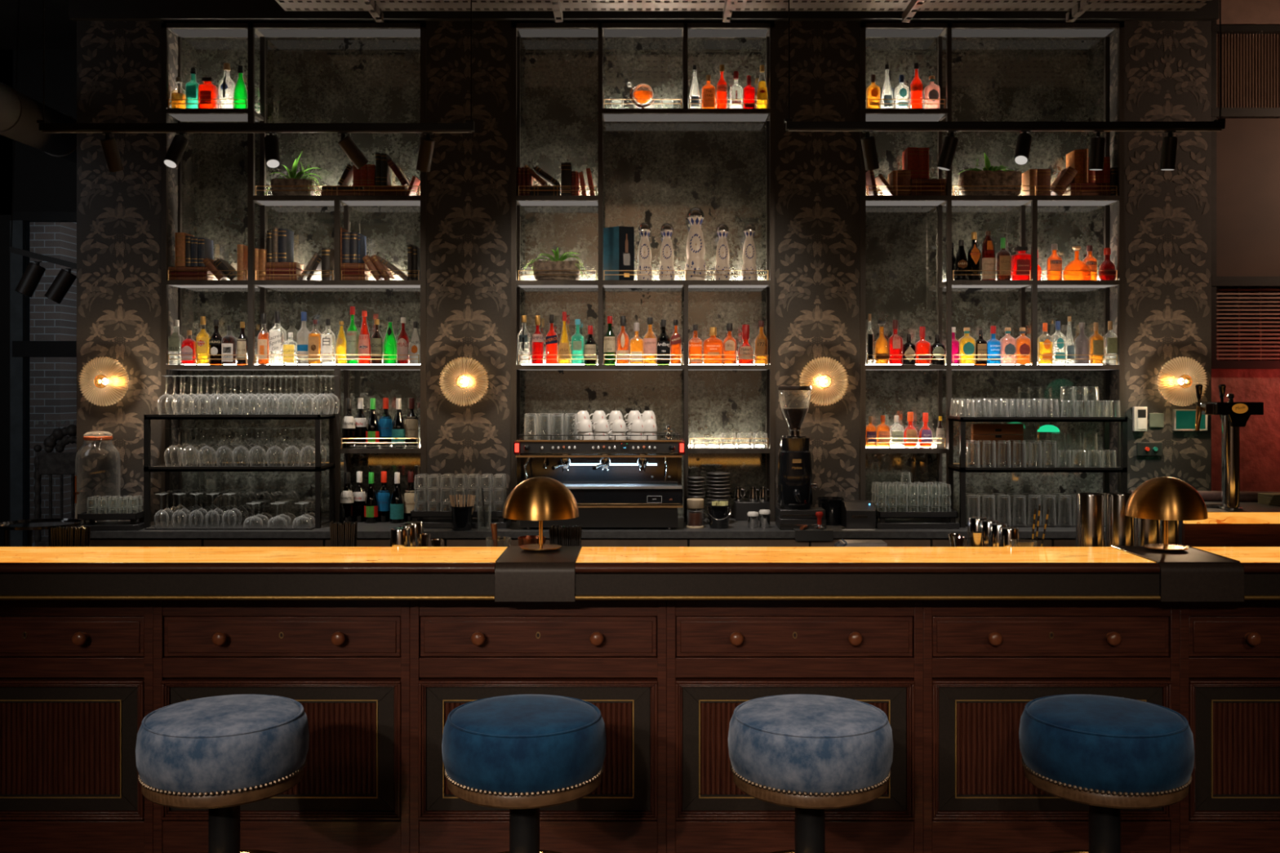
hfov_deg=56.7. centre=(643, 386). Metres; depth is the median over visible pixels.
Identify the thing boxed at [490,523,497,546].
muddler
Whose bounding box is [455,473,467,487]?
tumbler
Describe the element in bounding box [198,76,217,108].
bottle
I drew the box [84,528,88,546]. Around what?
straw
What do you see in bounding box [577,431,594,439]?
espresso cup
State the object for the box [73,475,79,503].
tap
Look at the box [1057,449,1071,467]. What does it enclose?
tumbler
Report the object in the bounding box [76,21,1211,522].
wall
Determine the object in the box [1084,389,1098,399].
tumbler
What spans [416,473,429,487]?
tumbler
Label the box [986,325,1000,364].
bottle
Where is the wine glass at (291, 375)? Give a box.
[282,375,301,413]
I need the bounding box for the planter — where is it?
[957,170,1022,195]
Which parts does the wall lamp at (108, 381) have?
hub knob, plate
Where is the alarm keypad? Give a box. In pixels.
[1132,406,1147,431]
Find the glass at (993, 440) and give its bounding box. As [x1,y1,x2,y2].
[991,440,1005,466]
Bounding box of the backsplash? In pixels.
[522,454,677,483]
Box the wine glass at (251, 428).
[248,427,266,466]
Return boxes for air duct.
[0,82,76,164]
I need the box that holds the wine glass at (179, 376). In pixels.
[171,376,190,413]
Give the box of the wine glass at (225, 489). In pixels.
[222,488,236,521]
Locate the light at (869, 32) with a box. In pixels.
[866,28,944,36]
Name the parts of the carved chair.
post, rail, rail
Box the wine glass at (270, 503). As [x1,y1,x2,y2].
[267,502,287,527]
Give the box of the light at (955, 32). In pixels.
[944,28,1115,36]
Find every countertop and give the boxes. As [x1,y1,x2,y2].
[0,546,507,599]
[89,521,1105,546]
[575,546,1160,599]
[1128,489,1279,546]
[1192,546,1279,599]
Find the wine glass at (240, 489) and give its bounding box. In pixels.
[238,488,252,521]
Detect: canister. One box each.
[746,511,758,528]
[759,509,770,528]
[1075,492,1104,546]
[1105,492,1133,546]
[1133,517,1159,546]
[1160,520,1178,545]
[1178,520,1182,545]
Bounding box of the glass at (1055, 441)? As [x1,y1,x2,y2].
[1043,440,1057,467]
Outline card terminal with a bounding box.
[834,538,887,546]
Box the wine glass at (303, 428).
[299,427,315,463]
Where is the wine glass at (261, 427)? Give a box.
[258,426,276,464]
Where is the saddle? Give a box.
[1111,545,1244,601]
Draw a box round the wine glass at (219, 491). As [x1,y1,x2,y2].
[210,491,225,525]
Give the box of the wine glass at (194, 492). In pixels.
[193,492,208,525]
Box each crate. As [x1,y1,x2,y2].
[75,509,145,531]
[410,506,511,528]
[733,500,769,520]
[875,506,959,528]
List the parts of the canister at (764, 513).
lid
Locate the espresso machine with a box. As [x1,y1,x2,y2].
[513,432,684,529]
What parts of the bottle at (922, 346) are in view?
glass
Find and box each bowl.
[156,393,176,414]
[164,393,184,414]
[164,445,182,466]
[171,393,190,413]
[174,393,194,413]
[182,393,200,414]
[186,445,204,465]
[208,393,227,414]
[225,393,244,414]
[231,393,250,414]
[238,393,257,413]
[248,444,266,466]
[260,394,279,414]
[271,177,315,195]
[276,393,295,414]
[282,393,301,413]
[287,393,306,413]
[288,444,306,465]
[294,393,313,414]
[299,393,318,413]
[311,394,330,414]
[321,393,340,413]
[485,536,511,546]
[517,535,546,546]
[533,260,580,279]
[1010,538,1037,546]
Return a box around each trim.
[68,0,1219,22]
[171,516,328,520]
[516,516,759,521]
[877,516,1075,521]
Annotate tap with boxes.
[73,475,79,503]
[542,457,546,468]
[1195,384,1263,510]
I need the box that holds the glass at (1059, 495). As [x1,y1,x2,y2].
[1057,494,1071,525]
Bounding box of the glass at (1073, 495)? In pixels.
[1072,494,1075,525]
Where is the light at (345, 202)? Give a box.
[342,200,420,205]
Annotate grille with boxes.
[1216,286,1279,360]
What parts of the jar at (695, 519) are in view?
lid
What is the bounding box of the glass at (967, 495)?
[966,494,980,521]
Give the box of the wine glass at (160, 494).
[154,493,168,527]
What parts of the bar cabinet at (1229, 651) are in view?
panel moulding, drawer, reeded panel, knob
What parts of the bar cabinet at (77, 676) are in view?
reeded panel, panel moulding, drawer, knob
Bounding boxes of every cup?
[572,410,590,422]
[574,418,593,431]
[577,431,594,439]
[589,410,605,422]
[591,418,609,431]
[592,430,609,439]
[605,410,622,422]
[608,418,626,431]
[608,430,626,439]
[624,410,641,422]
[625,422,631,431]
[626,430,643,439]
[627,418,644,431]
[640,410,656,422]
[643,418,657,431]
[643,431,657,439]
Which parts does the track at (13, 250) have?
track rail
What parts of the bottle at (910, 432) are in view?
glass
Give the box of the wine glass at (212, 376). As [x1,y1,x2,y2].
[204,376,223,413]
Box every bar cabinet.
[0,600,153,852]
[153,600,409,852]
[409,600,666,852]
[666,600,923,852]
[923,600,1179,852]
[1179,600,1279,852]
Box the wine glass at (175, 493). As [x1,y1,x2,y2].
[171,493,186,524]
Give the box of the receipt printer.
[840,500,875,528]
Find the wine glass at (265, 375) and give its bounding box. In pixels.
[260,375,279,414]
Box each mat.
[144,520,328,529]
[494,545,582,601]
[965,520,1105,527]
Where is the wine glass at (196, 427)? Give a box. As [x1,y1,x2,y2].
[194,426,212,463]
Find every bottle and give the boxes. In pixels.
[168,320,184,351]
[171,76,185,108]
[180,329,197,364]
[185,67,199,108]
[195,315,209,364]
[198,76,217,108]
[208,319,222,364]
[218,62,235,97]
[221,324,236,364]
[233,65,247,108]
[236,321,247,364]
[257,313,268,364]
[267,311,286,364]
[280,332,297,364]
[297,311,311,364]
[307,319,321,364]
[319,319,335,364]
[335,320,347,364]
[340,471,354,523]
[342,398,355,448]
[346,306,358,364]
[353,471,366,522]
[355,397,367,448]
[358,311,370,364]
[364,471,377,523]
[365,398,379,448]
[370,319,382,364]
[377,471,391,522]
[378,397,392,448]
[382,316,396,364]
[390,471,404,523]
[391,398,405,448]
[396,317,408,364]
[403,471,417,522]
[404,397,418,448]
[408,321,420,364]
[517,315,530,364]
[531,315,543,364]
[545,314,557,364]
[557,311,570,364]
[570,319,584,364]
[584,325,595,364]
[604,315,615,364]
[616,315,629,364]
[625,233,628,253]
[629,322,644,364]
[636,222,652,279]
[643,317,657,364]
[657,319,670,364]
[658,222,675,279]
[670,319,681,364]
[684,207,706,279]
[688,64,701,108]
[688,324,702,364]
[701,75,715,108]
[702,327,722,364]
[714,223,730,279]
[715,64,727,108]
[722,323,736,364]
[729,71,742,102]
[737,324,753,364]
[741,222,757,279]
[742,75,755,108]
[755,64,768,108]
[755,320,768,364]
[866,74,880,108]
[866,416,876,448]
[867,313,872,359]
[874,320,888,364]
[875,415,890,448]
[880,64,893,108]
[887,320,902,364]
[889,415,903,448]
[893,75,909,108]
[902,333,915,364]
[903,412,918,448]
[910,62,922,108]
[914,326,930,364]
[918,413,933,448]
[923,75,940,108]
[930,334,945,364]
[936,416,944,448]
[951,242,955,279]
[951,327,959,364]
[954,240,968,279]
[958,327,975,364]
[967,231,981,279]
[975,329,987,364]
[981,231,995,279]
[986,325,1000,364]
[995,237,1011,279]
[1000,327,1016,364]
[1011,246,1031,279]
[1013,327,1031,364]
[1037,249,1041,279]
[1037,323,1053,364]
[1046,243,1062,279]
[1049,320,1066,364]
[1062,245,1091,279]
[1063,316,1075,359]
[1075,322,1089,364]
[1082,244,1097,279]
[1088,322,1103,364]
[1098,248,1115,279]
[1102,320,1117,353]
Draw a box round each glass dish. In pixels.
[693,437,706,442]
[693,443,706,448]
[706,437,720,442]
[706,443,720,448]
[720,432,735,438]
[720,437,735,442]
[720,443,735,448]
[737,432,751,438]
[737,437,751,442]
[737,443,751,448]
[752,432,767,438]
[752,437,767,442]
[752,443,767,448]
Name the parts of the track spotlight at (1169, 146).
mount stem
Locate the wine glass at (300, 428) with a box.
[288,427,306,465]
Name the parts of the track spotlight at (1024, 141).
mount stem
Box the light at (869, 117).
[866,114,944,121]
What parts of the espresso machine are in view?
steam knob, trim, control panel, steam knob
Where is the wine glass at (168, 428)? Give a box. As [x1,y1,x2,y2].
[164,427,182,466]
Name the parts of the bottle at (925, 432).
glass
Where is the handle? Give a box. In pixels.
[1195,384,1203,406]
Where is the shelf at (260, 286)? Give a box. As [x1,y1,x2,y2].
[255,284,420,288]
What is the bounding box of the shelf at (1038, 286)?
[1026,284,1116,288]
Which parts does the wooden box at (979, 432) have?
box lid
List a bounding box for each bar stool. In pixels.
[135,694,309,852]
[441,694,606,852]
[728,694,893,852]
[1018,694,1195,852]
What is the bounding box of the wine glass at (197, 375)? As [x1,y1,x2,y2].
[191,375,210,413]
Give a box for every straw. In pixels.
[50,527,53,546]
[56,527,58,546]
[58,527,61,546]
[60,528,62,546]
[62,528,65,546]
[65,528,66,546]
[67,527,70,546]
[70,527,71,546]
[71,527,73,546]
[74,528,76,546]
[75,528,78,546]
[78,528,80,546]
[80,527,84,546]
[82,528,85,546]
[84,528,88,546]
[329,523,332,546]
[331,524,333,546]
[333,524,336,546]
[335,523,337,546]
[337,524,340,546]
[340,523,342,546]
[342,524,344,546]
[344,522,346,546]
[346,523,348,546]
[347,522,350,546]
[350,524,353,546]
[352,523,355,546]
[354,521,356,546]
[481,488,485,527]
[549,528,551,543]
[551,526,554,544]
[553,528,555,544]
[555,528,558,544]
[558,528,560,545]
[560,526,562,546]
[562,528,564,546]
[564,526,566,546]
[566,528,568,546]
[568,526,571,546]
[570,526,573,546]
[572,527,574,546]
[573,527,576,546]
[576,528,578,546]
[578,528,581,546]
[1031,509,1035,546]
[1035,505,1040,545]
[1040,509,1049,546]
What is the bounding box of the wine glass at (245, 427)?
[243,426,261,463]
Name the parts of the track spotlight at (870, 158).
mount stem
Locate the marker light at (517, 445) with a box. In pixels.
[515,443,519,452]
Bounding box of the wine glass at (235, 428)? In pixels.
[231,427,249,464]
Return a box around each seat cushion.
[135,694,309,795]
[441,694,606,795]
[728,694,893,795]
[1018,694,1195,795]
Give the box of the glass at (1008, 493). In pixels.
[1006,493,1021,524]
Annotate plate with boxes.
[1136,442,1162,455]
[1149,413,1164,427]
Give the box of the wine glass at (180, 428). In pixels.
[169,427,188,465]
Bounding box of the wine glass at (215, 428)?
[203,427,222,465]
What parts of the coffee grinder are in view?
motor, hopper lid, collar plate, spout, knock drawer, adjuster knob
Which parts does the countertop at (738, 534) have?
drawer, drawer, drawer, drawer, drawer, drawer, drawer, drawer, drawer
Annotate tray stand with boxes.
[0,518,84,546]
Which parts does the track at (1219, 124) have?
track rail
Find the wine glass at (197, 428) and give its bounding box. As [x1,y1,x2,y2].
[186,427,204,465]
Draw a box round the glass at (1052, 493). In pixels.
[1051,493,1066,524]
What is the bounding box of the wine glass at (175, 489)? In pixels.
[173,488,187,519]
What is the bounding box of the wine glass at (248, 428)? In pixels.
[237,427,255,465]
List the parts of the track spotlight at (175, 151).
mount stem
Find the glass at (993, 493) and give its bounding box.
[991,493,1005,523]
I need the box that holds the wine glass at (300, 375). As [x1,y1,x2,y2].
[294,375,313,414]
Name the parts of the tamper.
handle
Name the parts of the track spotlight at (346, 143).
mount stem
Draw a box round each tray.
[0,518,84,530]
[75,520,145,531]
[76,509,143,519]
[275,0,1211,22]
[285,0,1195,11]
[410,506,503,517]
[411,518,511,528]
[515,483,682,488]
[793,528,833,541]
[875,506,957,518]
[875,518,959,528]
[1204,502,1221,507]
[1205,505,1221,507]
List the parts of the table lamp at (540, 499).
stem, lamp shade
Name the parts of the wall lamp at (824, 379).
plate, hub knob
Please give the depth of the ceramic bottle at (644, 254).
6.26 m
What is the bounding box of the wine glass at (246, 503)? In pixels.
[243,502,262,527]
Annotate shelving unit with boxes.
[160,22,426,521]
[511,22,774,521]
[860,22,1124,506]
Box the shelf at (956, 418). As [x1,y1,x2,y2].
[947,415,1127,422]
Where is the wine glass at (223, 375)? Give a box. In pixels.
[215,375,234,413]
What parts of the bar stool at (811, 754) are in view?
nailhead trim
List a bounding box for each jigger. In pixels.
[418,533,431,546]
[431,538,442,546]
[947,533,960,546]
[952,536,965,546]
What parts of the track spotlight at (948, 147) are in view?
mount stem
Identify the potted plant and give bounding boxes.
[957,153,1022,195]
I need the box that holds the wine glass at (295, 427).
[293,426,311,464]
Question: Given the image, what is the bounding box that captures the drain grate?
[841,528,874,529]
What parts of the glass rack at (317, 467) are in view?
post, post, post, post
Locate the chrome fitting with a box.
[664,424,672,439]
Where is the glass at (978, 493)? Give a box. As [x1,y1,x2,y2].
[976,493,990,519]
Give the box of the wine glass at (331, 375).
[321,375,340,413]
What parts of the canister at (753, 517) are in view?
lid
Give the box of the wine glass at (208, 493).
[204,493,219,526]
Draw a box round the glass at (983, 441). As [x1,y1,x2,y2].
[982,440,995,467]
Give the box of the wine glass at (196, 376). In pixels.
[188,376,207,413]
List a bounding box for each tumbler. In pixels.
[86,497,97,507]
[97,497,107,507]
[101,495,111,506]
[107,497,118,507]
[111,495,122,506]
[413,475,426,488]
[413,488,426,502]
[413,501,426,511]
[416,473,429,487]
[417,486,429,501]
[417,499,429,511]
[426,475,439,488]
[426,488,439,502]
[426,501,439,511]
[429,473,441,487]
[429,486,441,501]
[429,499,441,511]
[440,475,452,488]
[440,488,452,502]
[442,473,454,487]
[442,486,454,501]
[453,475,465,488]
[453,488,466,502]
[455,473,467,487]
[455,486,467,501]
[466,475,479,488]
[466,488,478,502]
[468,473,480,487]
[469,486,480,501]
[479,475,492,488]
[479,488,492,502]
[481,473,493,487]
[481,486,493,501]
[481,499,493,511]
[493,475,505,488]
[493,488,505,502]
[493,501,504,506]
[494,473,506,487]
[494,486,506,501]
[524,413,537,439]
[524,413,537,439]
[526,414,537,439]
[537,413,550,439]
[537,413,551,439]
[539,413,551,439]
[551,413,563,439]
[551,413,564,439]
[552,413,564,439]
[564,413,577,439]
[564,413,577,439]
[610,97,623,108]
[660,97,673,108]
[871,492,881,502]
[876,494,886,506]
[884,483,894,493]
[887,494,897,506]
[894,493,905,504]
[897,494,908,506]
[905,483,915,493]
[908,494,919,506]
[915,483,926,493]
[915,493,926,504]
[919,494,929,505]
[926,483,937,493]
[929,484,940,495]
[929,494,940,505]
[933,492,944,502]
[937,483,947,493]
[937,493,947,504]
[940,484,951,495]
[940,494,951,506]
[949,398,966,416]
[953,399,969,417]
[958,399,974,417]
[965,398,982,415]
[969,399,986,417]
[975,399,991,417]
[982,398,999,416]
[986,399,1003,417]
[991,399,1008,417]
[999,398,1015,415]
[1003,399,1020,417]
[1008,399,1026,417]
[1015,398,1031,416]
[1020,399,1036,417]
[1025,399,1042,417]
[1031,398,1048,416]
[1036,399,1053,417]
[1042,399,1059,417]
[1050,448,1066,466]
[1051,432,1066,449]
[1053,400,1069,416]
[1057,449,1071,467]
[1059,386,1075,399]
[1061,400,1075,417]
[1065,448,1080,466]
[1066,432,1081,449]
[1068,400,1083,416]
[1071,386,1086,399]
[1071,449,1086,467]
[1075,400,1090,417]
[1080,448,1094,466]
[1083,400,1098,416]
[1083,432,1097,449]
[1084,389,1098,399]
[1086,449,1102,467]
[1090,400,1105,417]
[1095,448,1110,466]
[1097,400,1112,416]
[1102,449,1116,467]
[1105,400,1120,417]
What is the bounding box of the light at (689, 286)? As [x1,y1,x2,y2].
[688,284,768,288]
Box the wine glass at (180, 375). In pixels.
[174,375,194,413]
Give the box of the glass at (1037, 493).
[1036,493,1050,524]
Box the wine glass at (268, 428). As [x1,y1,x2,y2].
[266,427,284,464]
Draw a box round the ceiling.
[0,0,76,48]
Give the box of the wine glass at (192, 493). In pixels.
[188,493,203,526]
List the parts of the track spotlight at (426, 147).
mount stem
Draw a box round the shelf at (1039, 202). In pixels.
[1026,200,1115,205]
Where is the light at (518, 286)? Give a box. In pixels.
[517,284,598,288]
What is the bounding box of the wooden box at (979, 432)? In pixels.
[970,423,1023,465]
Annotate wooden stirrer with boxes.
[455,494,457,506]
[461,494,462,506]
[463,494,465,506]
[471,495,475,515]
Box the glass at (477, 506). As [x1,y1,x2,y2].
[477,506,491,529]
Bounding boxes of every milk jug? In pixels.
[733,486,745,502]
[748,486,759,502]
[758,486,769,502]
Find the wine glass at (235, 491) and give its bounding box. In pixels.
[234,490,248,523]
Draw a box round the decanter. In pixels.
[630,83,654,108]
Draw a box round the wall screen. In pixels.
[1173,408,1207,431]
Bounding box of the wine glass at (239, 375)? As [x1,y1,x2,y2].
[231,375,250,414]
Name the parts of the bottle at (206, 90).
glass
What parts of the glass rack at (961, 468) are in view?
post, post, post, post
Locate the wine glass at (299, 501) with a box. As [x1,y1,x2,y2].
[296,501,315,525]
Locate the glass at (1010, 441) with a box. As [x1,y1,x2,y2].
[997,440,1011,467]
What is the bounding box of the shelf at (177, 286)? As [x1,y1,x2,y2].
[168,284,257,288]
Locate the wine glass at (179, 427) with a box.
[177,426,195,464]
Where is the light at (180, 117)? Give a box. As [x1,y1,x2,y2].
[168,114,257,121]
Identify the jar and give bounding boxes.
[73,431,120,521]
[686,497,704,528]
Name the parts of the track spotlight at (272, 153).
mount stem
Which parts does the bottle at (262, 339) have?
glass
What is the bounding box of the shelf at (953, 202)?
[943,200,1030,205]
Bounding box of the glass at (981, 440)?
[977,440,991,466]
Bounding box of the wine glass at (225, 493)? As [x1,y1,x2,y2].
[222,493,236,527]
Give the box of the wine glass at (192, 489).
[188,488,203,520]
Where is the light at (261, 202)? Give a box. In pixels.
[256,200,342,205]
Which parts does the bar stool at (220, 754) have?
nailhead trim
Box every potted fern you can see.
[263,151,321,195]
[523,247,586,279]
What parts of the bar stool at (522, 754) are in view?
nailhead trim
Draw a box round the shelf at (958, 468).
[947,464,1127,472]
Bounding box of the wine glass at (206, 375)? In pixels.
[197,375,217,413]
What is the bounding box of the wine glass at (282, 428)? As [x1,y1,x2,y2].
[271,427,288,465]
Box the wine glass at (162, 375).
[156,375,176,414]
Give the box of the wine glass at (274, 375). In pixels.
[266,375,284,413]
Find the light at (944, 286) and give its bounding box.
[943,284,1030,288]
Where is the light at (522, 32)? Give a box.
[518,28,598,36]
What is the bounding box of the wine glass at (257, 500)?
[253,499,273,523]
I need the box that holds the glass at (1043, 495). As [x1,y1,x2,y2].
[1042,494,1056,525]
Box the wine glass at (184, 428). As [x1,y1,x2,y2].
[181,427,199,465]
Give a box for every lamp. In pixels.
[78,356,128,406]
[438,356,488,406]
[502,476,578,551]
[799,355,848,406]
[1032,424,1059,465]
[1124,476,1208,551]
[1157,356,1208,406]
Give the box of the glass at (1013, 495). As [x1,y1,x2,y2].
[1012,494,1026,525]
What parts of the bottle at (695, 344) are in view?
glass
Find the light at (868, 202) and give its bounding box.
[866,200,944,205]
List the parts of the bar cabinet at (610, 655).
knob, panel moulding, drawer, reeded panel, knob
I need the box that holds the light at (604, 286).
[603,284,683,288]
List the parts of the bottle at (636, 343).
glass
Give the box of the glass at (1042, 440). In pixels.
[1037,440,1051,466]
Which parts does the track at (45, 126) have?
track rail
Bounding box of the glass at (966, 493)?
[965,493,975,524]
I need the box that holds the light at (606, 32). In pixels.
[603,28,682,36]
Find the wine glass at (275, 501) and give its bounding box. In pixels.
[272,501,292,523]
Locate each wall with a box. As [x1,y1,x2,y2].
[0,48,76,546]
[29,222,76,543]
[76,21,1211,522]
[1211,0,1279,368]
[1211,368,1279,491]
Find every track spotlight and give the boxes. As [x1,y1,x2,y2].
[14,261,45,297]
[44,268,76,303]
[100,132,124,172]
[163,132,188,168]
[263,132,280,168]
[337,132,368,168]
[416,132,435,172]
[860,130,879,170]
[936,130,958,170]
[1013,130,1031,164]
[1088,130,1105,170]
[1160,130,1177,170]
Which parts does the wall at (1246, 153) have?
panel, reeded pane, bronze panel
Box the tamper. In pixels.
[813,511,825,529]
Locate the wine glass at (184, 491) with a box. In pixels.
[183,490,198,523]
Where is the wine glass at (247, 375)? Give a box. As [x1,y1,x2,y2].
[242,375,260,414]
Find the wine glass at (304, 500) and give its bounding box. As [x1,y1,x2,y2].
[302,499,315,519]
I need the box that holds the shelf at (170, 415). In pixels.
[143,413,334,419]
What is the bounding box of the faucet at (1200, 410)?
[1195,405,1204,431]
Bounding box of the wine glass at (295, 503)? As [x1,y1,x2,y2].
[292,502,311,527]
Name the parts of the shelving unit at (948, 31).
shelf, shelf, gallery rail, gallery rail, gallery rail, gallery rail, panel, gallery rail, gallery rail, shelf, shelf, shelf, gallery rail, gallery rail, gallery rail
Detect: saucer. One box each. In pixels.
[686,476,704,480]
[686,480,704,484]
[686,484,704,488]
[687,487,705,491]
[687,491,705,495]
[687,494,705,498]
[687,509,705,512]
[688,506,704,510]
[706,471,729,476]
[706,475,729,479]
[706,479,729,484]
[706,483,729,487]
[706,486,729,491]
[706,490,730,494]
[706,493,730,498]
[706,497,729,501]
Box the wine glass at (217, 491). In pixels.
[216,490,231,521]
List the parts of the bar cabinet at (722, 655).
knob, reeded panel, drawer, panel moulding, knob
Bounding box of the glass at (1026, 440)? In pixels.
[1022,440,1036,466]
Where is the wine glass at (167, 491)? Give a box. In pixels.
[166,490,181,522]
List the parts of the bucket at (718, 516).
bail handle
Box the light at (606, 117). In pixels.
[603,114,768,121]
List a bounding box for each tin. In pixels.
[390,527,409,546]
[398,524,417,546]
[404,521,423,546]
[966,516,986,546]
[979,520,998,546]
[988,522,1008,546]
[999,526,1019,546]
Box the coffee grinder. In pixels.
[775,386,826,529]
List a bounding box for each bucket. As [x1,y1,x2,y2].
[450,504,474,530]
[706,503,731,528]
[816,496,844,525]
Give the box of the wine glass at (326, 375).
[316,375,334,413]
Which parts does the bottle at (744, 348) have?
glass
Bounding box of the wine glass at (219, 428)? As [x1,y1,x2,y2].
[215,427,233,464]
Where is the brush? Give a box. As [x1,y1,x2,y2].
[800,524,808,529]
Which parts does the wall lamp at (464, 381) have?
hub knob, plate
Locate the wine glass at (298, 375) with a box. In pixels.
[287,375,306,413]
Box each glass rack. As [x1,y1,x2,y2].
[143,413,334,528]
[947,415,1127,528]
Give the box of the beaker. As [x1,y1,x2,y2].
[969,531,982,546]
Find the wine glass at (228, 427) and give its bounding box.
[226,426,244,464]
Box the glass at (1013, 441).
[1012,440,1026,466]
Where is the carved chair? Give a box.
[33,424,76,546]
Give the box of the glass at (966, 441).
[965,440,980,466]
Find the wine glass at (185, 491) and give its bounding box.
[177,491,191,525]
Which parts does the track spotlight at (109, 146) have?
mount stem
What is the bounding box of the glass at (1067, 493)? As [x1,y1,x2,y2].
[1066,493,1075,524]
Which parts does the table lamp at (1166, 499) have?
stem, lamp shade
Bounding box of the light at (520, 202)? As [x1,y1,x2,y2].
[518,200,598,205]
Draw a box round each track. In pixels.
[8,0,76,269]
[36,0,475,133]
[783,0,1225,131]
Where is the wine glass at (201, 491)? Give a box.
[200,490,214,523]
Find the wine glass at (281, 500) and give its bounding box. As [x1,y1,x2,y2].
[277,499,296,524]
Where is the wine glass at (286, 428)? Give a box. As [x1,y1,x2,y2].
[283,427,301,466]
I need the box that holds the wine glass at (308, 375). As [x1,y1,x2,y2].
[299,375,318,413]
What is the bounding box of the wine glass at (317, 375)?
[311,375,330,414]
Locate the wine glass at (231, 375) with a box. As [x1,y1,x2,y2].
[225,375,244,414]
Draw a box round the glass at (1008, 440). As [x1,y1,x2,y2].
[1007,440,1021,466]
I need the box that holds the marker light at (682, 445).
[680,443,684,452]
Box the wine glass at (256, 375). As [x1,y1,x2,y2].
[248,375,267,413]
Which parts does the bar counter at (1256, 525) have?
arm rail, panel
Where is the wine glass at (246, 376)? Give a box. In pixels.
[238,376,257,413]
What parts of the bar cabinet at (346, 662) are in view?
knob, panel moulding, drawer, reeded panel, knob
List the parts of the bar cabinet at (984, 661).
knob, reeded panel, drawer, panel moulding, knob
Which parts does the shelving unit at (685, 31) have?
shelf, gallery rail, gallery rail, gallery rail, gallery rail, shelf, shelf, gallery rail, panel, gallery rail, shelf, gallery rail, gallery rail, gallery rail, shelf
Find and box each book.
[168,266,211,272]
[168,271,216,278]
[168,276,216,279]
[174,232,194,266]
[185,235,191,266]
[191,236,198,266]
[197,237,213,266]
[202,257,230,279]
[213,257,236,279]
[236,244,247,279]
[254,248,258,279]
[258,248,266,279]
[266,231,272,262]
[266,262,303,270]
[266,268,302,275]
[266,275,299,279]
[272,226,279,262]
[278,228,293,262]
[297,253,321,279]
[306,256,321,279]
[320,191,364,195]
[321,186,364,190]
[321,247,333,279]
[337,164,353,186]
[340,226,347,262]
[340,262,368,270]
[340,268,370,276]
[340,275,371,279]
[342,231,350,262]
[350,231,359,262]
[353,164,359,186]
[357,233,366,262]
[360,164,367,186]
[362,254,384,279]
[364,186,408,191]
[364,191,406,195]
[367,164,375,186]
[369,254,395,279]
[375,151,381,186]
[380,257,407,279]
[381,153,391,186]
[386,159,409,188]
[405,175,420,195]
[407,244,414,279]
[413,246,420,279]
[516,167,521,195]
[521,167,525,195]
[524,164,547,185]
[525,167,532,195]
[530,185,561,193]
[530,191,561,195]
[533,165,560,186]
[561,162,572,195]
[571,170,574,195]
[574,170,578,195]
[578,172,586,195]
[586,168,594,195]
[866,169,877,195]
[875,173,894,195]
[888,170,897,195]
[897,169,911,195]
[902,146,918,178]
[911,178,946,184]
[911,184,946,190]
[911,190,946,195]
[918,147,928,178]
[1022,168,1037,195]
[1036,168,1050,195]
[1050,166,1077,195]
[1062,191,1110,195]
[1063,182,1110,193]
[1066,149,1083,182]
[1083,148,1088,182]
[1088,156,1095,182]
[1095,169,1102,182]
[1102,156,1110,182]
[1109,167,1116,195]
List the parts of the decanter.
globe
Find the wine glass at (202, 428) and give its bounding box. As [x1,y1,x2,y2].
[197,427,216,466]
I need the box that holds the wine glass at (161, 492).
[160,492,174,524]
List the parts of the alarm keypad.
key plate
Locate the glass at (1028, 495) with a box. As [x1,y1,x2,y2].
[1026,494,1041,525]
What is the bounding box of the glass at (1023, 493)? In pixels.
[1021,493,1035,524]
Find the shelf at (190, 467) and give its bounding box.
[143,462,334,471]
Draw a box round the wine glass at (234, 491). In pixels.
[227,491,241,525]
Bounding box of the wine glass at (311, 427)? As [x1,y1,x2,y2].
[309,426,326,462]
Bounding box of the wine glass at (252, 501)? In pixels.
[248,501,268,523]
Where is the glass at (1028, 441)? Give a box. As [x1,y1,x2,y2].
[1027,440,1042,467]
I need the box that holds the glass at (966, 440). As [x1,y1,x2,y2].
[965,440,976,466]
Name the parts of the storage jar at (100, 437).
glass lid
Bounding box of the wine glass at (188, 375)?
[182,375,200,414]
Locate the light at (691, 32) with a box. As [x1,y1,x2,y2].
[688,28,768,36]
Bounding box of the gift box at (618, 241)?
[603,226,634,279]
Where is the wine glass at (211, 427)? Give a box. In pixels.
[209,426,227,463]
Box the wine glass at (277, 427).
[275,426,293,464]
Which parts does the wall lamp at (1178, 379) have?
plate, hub knob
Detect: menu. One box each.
[1257,492,1279,497]
[1257,495,1279,500]
[1257,497,1279,502]
[1257,500,1279,505]
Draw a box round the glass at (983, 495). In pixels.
[982,494,995,519]
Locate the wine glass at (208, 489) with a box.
[205,488,220,520]
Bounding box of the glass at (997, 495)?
[996,494,1011,525]
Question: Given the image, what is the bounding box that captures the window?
[9,212,76,546]
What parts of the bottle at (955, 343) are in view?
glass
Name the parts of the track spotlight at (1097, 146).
mount stem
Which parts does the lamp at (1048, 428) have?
stem, lamp shade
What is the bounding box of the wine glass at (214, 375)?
[208,375,227,414]
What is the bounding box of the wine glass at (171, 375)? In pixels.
[164,375,184,414]
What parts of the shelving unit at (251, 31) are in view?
gallery rail, gallery rail, gallery rail, shelf, shelf, shelf, panel, gallery rail, shelf, gallery rail, gallery rail, shelf, gallery rail, gallery rail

